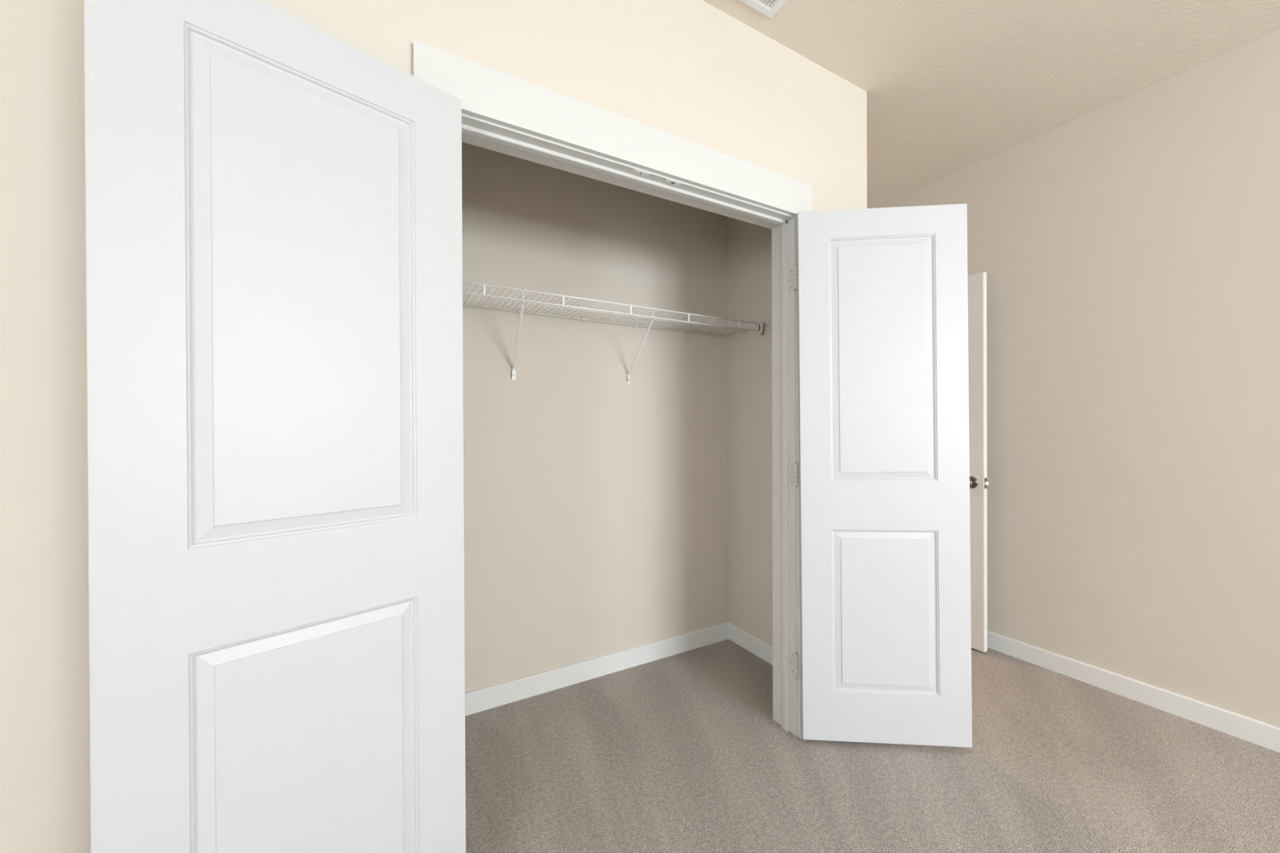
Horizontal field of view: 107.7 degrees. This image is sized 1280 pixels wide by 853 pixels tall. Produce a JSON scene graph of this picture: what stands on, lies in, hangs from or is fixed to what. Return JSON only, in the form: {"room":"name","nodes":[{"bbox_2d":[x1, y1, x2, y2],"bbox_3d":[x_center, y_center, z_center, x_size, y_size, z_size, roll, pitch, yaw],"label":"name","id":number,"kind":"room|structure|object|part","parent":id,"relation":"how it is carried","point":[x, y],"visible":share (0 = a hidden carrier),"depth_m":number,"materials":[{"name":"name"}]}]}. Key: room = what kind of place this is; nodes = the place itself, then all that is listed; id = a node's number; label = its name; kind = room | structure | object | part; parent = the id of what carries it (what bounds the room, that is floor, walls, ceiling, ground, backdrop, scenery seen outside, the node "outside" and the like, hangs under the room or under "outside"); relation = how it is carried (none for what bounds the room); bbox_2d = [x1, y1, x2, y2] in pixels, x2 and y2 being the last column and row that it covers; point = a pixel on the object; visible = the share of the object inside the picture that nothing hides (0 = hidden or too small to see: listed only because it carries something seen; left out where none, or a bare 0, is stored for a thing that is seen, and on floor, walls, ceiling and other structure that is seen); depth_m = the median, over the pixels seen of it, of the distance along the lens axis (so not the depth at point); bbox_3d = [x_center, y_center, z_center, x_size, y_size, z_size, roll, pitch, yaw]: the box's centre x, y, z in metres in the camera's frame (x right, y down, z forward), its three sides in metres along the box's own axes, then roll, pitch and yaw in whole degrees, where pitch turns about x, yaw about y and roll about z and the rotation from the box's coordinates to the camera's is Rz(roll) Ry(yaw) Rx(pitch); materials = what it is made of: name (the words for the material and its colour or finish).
{"room":"empty bedroom","nodes":[
{"label":"empty bedroom","id":0,"kind":"room"},
{"bbox_2d":[0,0,866,852],"bbox_3d":[-0.760,-0.124,1.133,3.997,2.704,0.116,0,0,-30],"label":"wall","id":1,"kind":"structure","parent":0,"point":[691,70],"depth_m":0.89,"materials":[{"name":"beige paint"}]},
{"bbox_2d":[83,0,466,852],"bbox_3d":[-0.673,0.195,0.974,0.036,2.034,0.621,0,0,45],"label":"door","id":2,"kind":"structure","parent":1,"relation":"in","point":[274,258],"depth_m":0.91,"materials":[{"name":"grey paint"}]},
{"bbox_2d":[413,40,812,216],"bbox_3d":[0.060,-0.895,1.522,1.438,0.135,0.018,0,0,-30],"label":"trim","id":3,"kind":"structure","parent":1,"relation":"attached to","point":[486,93],"depth_m":1.40,"materials":[{"name":"white paint"}]},
{"bbox_2d":[461,112,796,736],"bbox_3d":[0.037,0.193,1.589,1.288,2.065,0.122,0,0,-30],"label":"door frame","id":4,"kind":"structure","parent":1,"relation":"attached to","point":[477,131],"depth_m":1.86,"materials":[{"name":"white paint"}]},
{"bbox_2d":[631,168,649,176],"bbox_3d":[0.003,-0.821,1.513,0.060,0.002,0.018,0,0,-30],"label":"plate","id":5,"kind":"object","parent":1,"relation":"attached to","point":[634,171],"visible":1,"depth_m":1.51,"materials":[{"name":"white plastic"}]},
{"bbox_2d":[663,178,681,186],"bbox_3d":[0.110,-0.821,1.574,0.060,0.002,0.018,0,0,-30],"label":"plate","id":6,"kind":"object","parent":1,"relation":"attached to","point":[666,180],"visible":1,"depth_m":1.57,"materials":[{"name":"white plastic"}]},
{"bbox_2d":[795,216,801,737],"bbox_3d":[0.655,0.197,1.859,0.078,2.053,0.018,0,0,-30],"label":"trim","id":7,"kind":"structure","parent":1,"relation":"attached to","point":[798,682],"depth_m":1.84,"materials":[{"name":"white paint"}]},
{"bbox_2d":[788,203,972,747],"bbox_3d":[0.917,0.187,1.807,0.651,2.037,0.070,0,0,5],"label":"door","id":8,"kind":"structure","parent":1,"relation":"in","point":[882,292],"depth_m":1.77,"materials":[{"name":"white paint"}]},
{"bbox_2d":[462,142,728,692],"bbox_3d":[-0.342,-0.126,2.284,2.134,2.704,0.110,0,0,-30],"label":"wall","id":9,"kind":"structure","parent":0,"point":[596,503],"depth_m":2.27,"materials":[{"name":"beige paint"}]},
{"bbox_2d":[465,622,728,715],"bbox_3d":[-0.312,1.179,2.230,1.880,0.093,0.013,0,0,-30],"label":"baseboard","id":10,"kind":"structure","parent":9,"relation":"attached to","point":[492,696],"depth_m":2.25,"materials":[{"name":"white paint"}]},
{"bbox_2d":[462,280,768,384],"bbox_3d":[-0.225,-0.381,2.088,1.886,0.347,0.346,0,0,-30],"label":"wire shelf","id":11,"kind":"object","parent":9,"relation":"attached to","point":[762,327],"visible":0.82,"depth_m":2.10,"materials":[{"name":"white metal"}]},
{"bbox_3d":[-0.173,-0.500,1.931,1.822,0.044,0.007,0,0,-30],"label":"rail","id":12,"kind":"part","parent":11,"relation":"part of","materials":[{"name":"white plastic"}]},
{"bbox_2d":[727,216,773,645],"bbox_3d":[0.729,-0.129,2.438,0.118,2.704,0.684,0,0,-30],"label":"wall","id":13,"kind":"structure","parent":0,"point":[749,245],"depth_m":2.54,"materials":[{"name":"beige paint"}]},
{"bbox_2d":[727,622,773,665],"bbox_3d":[0.676,1.176,2.406,0.013,0.093,0.682,0,0,-30],"label":"baseboard","id":14,"kind":"structure","parent":13,"relation":"attached to","point":[754,645],"depth_m":2.52,"materials":[{"name":"white paint"}]},
{"bbox_2d":[757,321,763,333],"bbox_3d":[0.612,-0.503,2.376,0.016,0.055,0.021,0,0,-30],"label":"shelf bracket","id":15,"kind":"object","parent":13,"relation":"attached to","point":[760,326],"depth_m":2.37,"materials":[{"name":"white plastic"}]},
{"bbox_2d":[465,639,1279,852],"bbox_3d":[0.480,1.266,0.021,5.288,0.080,7.640,0,0,-30],"label":"floor","id":16,"kind":"structure","parent":0,"point":[686,752],"depth_m":1.63,"materials":[{"name":"grey carpet"}]},
{"bbox_2d":[702,0,1279,208],"bbox_3d":[0.472,-1.528,0.018,5.288,0.100,7.640,0,0,-30],"label":"ceiling","id":17,"kind":"structure","parent":0,"point":[950,86],"depth_m":1.86,"materials":[{"name":"beige paint"}]},
{"bbox_2d":[739,0,788,18],"bbox_3d":[0.372,-1.475,1.522,0.347,0.008,0.198,0,0,-30],"label":"ceiling vent","id":18,"kind":"object","parent":17,"relation":"in","point":[769,8],"visible":1,"depth_m":1.63,"materials":[{"name":"white metal"}]},
{"bbox_2d":[873,29,1279,728],"bbox_3d":[2.713,-0.134,1.313,0.120,2.704,7.400,0,0,-30],"label":"wall","id":19,"kind":"structure","parent":0,"point":[1127,248],"depth_m":2.06,"materials":[{"name":"beige paint"}]},
{"bbox_2d":[987,631,1279,752],"bbox_3d":[3.006,1.174,0.669,0.013,0.089,5.967,0,0,-30],"label":"baseboard","id":20,"kind":"structure","parent":19,"relation":"attached to","point":[1266,735],"depth_m":2.05,"materials":[{"name":"white paint"}]},
{"bbox_3d":[1.040,-0.131,3.074,1.051,2.704,0.116,0,0,-30],"label":"wall","id":21,"kind":"structure","parent":0,"visible":0},
{"bbox_2d":[967,271,988,652],"bbox_3d":[1.654,0.190,2.851,0.154,2.034,0.824,0,0,-30],"label":"door","id":22,"kind":"structure","parent":21,"relation":"in","point":[976,282],"depth_m":2.52,"materials":[{"name":"white paint"}]},
{"bbox_3d":[1.777,0.304,2.531,0.052,0.053,0.053,0,0,-30],"label":"knob","id":23,"kind":"part","parent":22,"relation":"part of","materials":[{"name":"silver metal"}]}
]}

